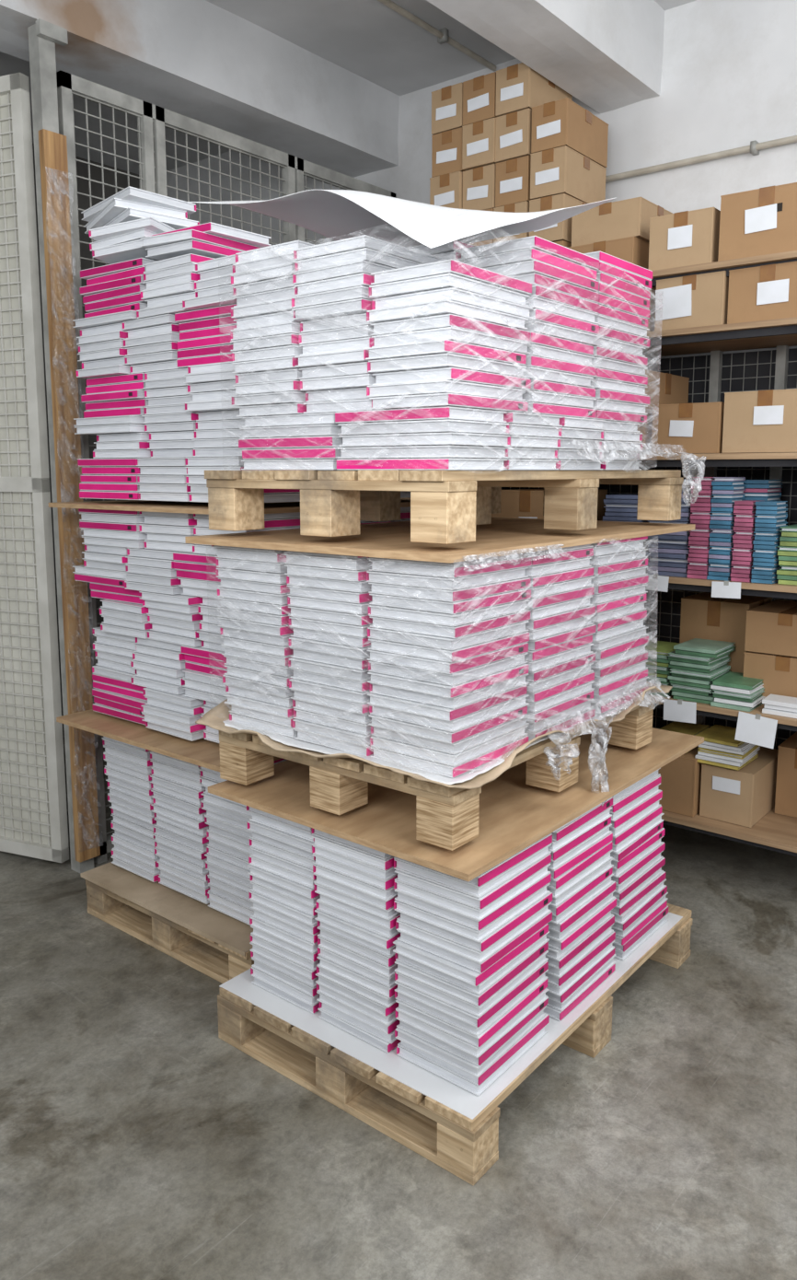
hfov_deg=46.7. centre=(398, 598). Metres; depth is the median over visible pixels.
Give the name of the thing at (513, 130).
cardboard box
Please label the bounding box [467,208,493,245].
cardboard box
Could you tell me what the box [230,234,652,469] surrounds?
book stack
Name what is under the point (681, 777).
cardboard box
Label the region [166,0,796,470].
wall
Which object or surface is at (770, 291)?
cardboard box
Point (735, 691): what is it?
paperbacks
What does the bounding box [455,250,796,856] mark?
storage shelf
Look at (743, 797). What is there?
cardboard box
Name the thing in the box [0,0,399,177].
beam
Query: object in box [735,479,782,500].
paperbacks
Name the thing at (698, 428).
cardboard box
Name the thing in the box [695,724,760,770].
paperbacks
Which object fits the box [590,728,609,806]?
scrap
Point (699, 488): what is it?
scrap
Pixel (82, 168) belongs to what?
metal frame
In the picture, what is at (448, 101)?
cardboard box
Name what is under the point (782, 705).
paperbacks
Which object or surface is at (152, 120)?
partition
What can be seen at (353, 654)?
book stack
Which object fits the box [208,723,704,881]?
plywood sheet
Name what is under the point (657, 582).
label card
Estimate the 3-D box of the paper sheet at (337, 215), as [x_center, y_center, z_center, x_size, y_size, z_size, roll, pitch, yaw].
[0.017,-0.827,2.162,0.821,0.241,0.768,6,10,38]
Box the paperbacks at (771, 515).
[751,500,788,583]
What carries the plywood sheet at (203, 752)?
on the book stack at (168, 829)
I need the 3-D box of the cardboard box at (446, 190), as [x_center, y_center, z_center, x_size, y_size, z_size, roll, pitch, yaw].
[0.293,-1.655,3.875,0.152,0.163,0.342,6,10,38]
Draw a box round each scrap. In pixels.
[546,744,577,767]
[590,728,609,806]
[680,454,706,495]
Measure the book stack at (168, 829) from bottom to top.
0.524 m
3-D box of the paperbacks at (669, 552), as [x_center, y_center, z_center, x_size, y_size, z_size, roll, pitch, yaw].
[1.031,-0.264,3.382,0.166,0.344,0.224,6,10,38]
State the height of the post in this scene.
2.965 m
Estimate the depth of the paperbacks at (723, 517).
3.18 m
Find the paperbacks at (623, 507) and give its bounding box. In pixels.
[603,493,651,571]
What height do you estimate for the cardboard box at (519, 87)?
0.163 m
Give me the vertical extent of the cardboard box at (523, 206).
0.163 m
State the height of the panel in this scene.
2.790 m
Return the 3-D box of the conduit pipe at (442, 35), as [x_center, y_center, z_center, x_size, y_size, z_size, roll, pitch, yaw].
[-1.360,-2.063,1.919,0.040,0.045,5.700,6,10,38]
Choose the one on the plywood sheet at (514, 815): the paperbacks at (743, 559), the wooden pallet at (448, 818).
the wooden pallet at (448, 818)
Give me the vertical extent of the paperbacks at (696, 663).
0.194 m
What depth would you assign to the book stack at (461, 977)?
2.18 m
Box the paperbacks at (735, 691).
[710,671,766,711]
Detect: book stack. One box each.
[72,186,446,502]
[72,506,410,743]
[101,736,288,925]
[211,535,649,778]
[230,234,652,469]
[246,768,668,1095]
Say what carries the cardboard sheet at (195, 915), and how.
on the wooden pallet at (210, 958)
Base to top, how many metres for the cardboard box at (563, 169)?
0.163 m
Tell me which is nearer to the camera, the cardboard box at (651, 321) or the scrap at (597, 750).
the scrap at (597, 750)
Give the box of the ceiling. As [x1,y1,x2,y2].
[0,0,696,174]
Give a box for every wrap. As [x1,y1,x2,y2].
[453,210,691,470]
[453,541,670,770]
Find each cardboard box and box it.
[430,171,463,209]
[431,81,463,135]
[431,127,465,177]
[462,117,496,170]
[463,71,497,126]
[463,163,496,209]
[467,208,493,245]
[491,488,607,521]
[493,200,529,243]
[495,62,572,116]
[495,108,532,162]
[495,155,531,207]
[529,193,587,243]
[530,145,606,203]
[531,97,608,167]
[554,240,571,247]
[569,236,650,269]
[571,197,673,246]
[631,369,689,453]
[647,286,656,331]
[649,207,721,270]
[651,401,724,453]
[654,270,729,330]
[658,745,702,816]
[679,592,772,673]
[699,745,779,827]
[718,182,796,261]
[721,388,796,453]
[727,261,796,324]
[744,599,796,656]
[744,651,796,698]
[775,731,796,817]
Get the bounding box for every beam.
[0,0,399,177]
[426,0,664,113]
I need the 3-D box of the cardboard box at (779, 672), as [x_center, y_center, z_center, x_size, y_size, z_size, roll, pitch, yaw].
[1.454,0.271,3.367,0.270,0.177,0.360,6,10,38]
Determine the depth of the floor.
2.09 m
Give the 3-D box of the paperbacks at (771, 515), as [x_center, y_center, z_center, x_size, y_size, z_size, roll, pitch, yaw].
[1.262,-0.193,3.133,0.074,0.274,0.126,6,10,38]
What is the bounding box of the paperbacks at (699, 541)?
[687,477,719,579]
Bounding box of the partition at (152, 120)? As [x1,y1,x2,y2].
[56,69,395,863]
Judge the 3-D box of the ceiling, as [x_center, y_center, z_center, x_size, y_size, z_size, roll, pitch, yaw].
[-0.575,-1.976,0.774,8.200,0.100,6.900,6,10,38]
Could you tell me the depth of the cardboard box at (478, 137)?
3.62 m
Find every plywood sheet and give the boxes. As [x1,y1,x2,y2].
[48,497,410,514]
[56,709,281,771]
[185,516,696,562]
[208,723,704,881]
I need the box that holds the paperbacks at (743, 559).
[731,500,761,581]
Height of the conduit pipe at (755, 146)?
0.040 m
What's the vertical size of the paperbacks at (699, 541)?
0.353 m
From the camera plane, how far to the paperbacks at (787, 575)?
3.06 m
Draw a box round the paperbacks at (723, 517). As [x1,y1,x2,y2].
[707,477,746,581]
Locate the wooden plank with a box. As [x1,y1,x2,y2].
[38,128,100,861]
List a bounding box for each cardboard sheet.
[80,861,253,956]
[195,681,673,789]
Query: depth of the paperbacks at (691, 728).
3.50 m
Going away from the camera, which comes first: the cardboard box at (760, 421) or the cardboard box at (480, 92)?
the cardboard box at (760, 421)
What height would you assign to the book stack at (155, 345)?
0.899 m
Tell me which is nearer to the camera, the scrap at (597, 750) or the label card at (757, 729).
the scrap at (597, 750)
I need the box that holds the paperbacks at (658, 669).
[645,640,679,697]
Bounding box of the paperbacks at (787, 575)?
[777,523,796,585]
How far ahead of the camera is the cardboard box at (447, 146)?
3.73 m
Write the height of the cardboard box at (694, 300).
0.175 m
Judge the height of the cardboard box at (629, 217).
0.132 m
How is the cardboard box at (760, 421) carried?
in the storage shelf
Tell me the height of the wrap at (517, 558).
0.491 m
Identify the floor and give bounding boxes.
[0,723,796,1279]
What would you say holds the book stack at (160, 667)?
on the plywood sheet at (203, 752)
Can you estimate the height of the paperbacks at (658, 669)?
0.166 m
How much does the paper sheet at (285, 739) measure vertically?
0.020 m
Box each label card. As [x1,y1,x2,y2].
[645,573,669,592]
[663,698,697,723]
[711,581,741,598]
[734,710,778,748]
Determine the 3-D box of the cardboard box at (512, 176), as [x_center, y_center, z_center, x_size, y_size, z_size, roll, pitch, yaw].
[0.543,-1.629,3.694,0.154,0.163,0.342,6,10,38]
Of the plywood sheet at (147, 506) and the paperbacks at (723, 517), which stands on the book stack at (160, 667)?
the plywood sheet at (147, 506)
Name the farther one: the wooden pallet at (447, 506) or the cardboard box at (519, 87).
the cardboard box at (519, 87)
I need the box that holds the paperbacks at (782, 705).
[762,694,796,718]
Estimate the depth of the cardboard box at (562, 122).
3.46 m
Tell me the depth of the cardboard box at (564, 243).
3.47 m
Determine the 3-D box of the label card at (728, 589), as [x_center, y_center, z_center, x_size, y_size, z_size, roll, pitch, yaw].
[1.124,-0.031,3.159,0.102,0.061,0.014,6,10,38]
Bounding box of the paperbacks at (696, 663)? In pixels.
[667,638,736,704]
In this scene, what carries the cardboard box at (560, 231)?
on the cardboard box at (564, 243)
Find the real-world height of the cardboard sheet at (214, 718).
0.070 m
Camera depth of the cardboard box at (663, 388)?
3.39 m
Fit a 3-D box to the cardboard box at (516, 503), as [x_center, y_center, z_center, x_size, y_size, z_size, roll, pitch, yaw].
[0.625,-0.301,3.817,0.320,0.297,0.402,6,10,38]
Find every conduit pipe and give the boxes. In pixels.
[377,0,496,70]
[605,135,796,182]
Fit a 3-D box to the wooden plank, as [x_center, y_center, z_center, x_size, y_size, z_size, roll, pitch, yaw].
[-1.160,-0.296,3.277,0.041,2.560,0.108,6,10,38]
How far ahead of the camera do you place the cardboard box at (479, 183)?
3.65 m
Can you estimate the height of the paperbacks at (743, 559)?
0.274 m
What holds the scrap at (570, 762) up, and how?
hanging from the wrap at (517, 558)
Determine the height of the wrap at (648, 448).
0.497 m
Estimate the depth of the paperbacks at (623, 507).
3.42 m
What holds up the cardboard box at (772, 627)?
on the cardboard box at (779, 672)
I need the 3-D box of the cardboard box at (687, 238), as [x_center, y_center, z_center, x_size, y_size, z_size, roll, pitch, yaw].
[1.074,-1.246,3.294,0.227,0.182,0.362,6,10,38]
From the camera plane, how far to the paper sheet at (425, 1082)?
2.21 m
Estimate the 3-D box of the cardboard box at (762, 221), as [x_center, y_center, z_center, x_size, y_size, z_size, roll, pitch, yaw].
[1.300,-1.237,3.125,0.306,0.212,0.385,6,10,38]
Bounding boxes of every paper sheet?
[185,189,616,248]
[219,912,683,1119]
[222,691,653,784]
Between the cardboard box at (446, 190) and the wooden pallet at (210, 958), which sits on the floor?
the wooden pallet at (210, 958)
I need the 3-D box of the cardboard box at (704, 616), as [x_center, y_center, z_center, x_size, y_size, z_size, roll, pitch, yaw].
[1.270,0.161,3.579,0.260,0.337,0.280,6,10,38]
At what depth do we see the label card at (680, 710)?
3.31 m
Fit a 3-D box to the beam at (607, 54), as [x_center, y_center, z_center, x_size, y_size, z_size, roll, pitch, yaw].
[-1.162,-1.815,1.164,0.281,0.326,6.730,6,10,38]
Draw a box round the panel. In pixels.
[0,71,69,862]
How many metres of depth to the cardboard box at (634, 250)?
3.32 m
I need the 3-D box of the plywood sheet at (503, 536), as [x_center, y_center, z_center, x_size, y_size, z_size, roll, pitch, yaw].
[0.188,-0.182,2.557,0.818,0.016,1.308,6,10,38]
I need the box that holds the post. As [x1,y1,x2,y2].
[27,18,93,872]
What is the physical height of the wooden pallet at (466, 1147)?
0.145 m
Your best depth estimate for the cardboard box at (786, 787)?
3.38 m
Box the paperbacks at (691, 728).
[659,721,709,753]
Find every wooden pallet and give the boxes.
[85,879,254,983]
[204,469,684,544]
[217,902,692,1185]
[218,695,654,850]
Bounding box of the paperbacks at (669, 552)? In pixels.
[646,478,711,577]

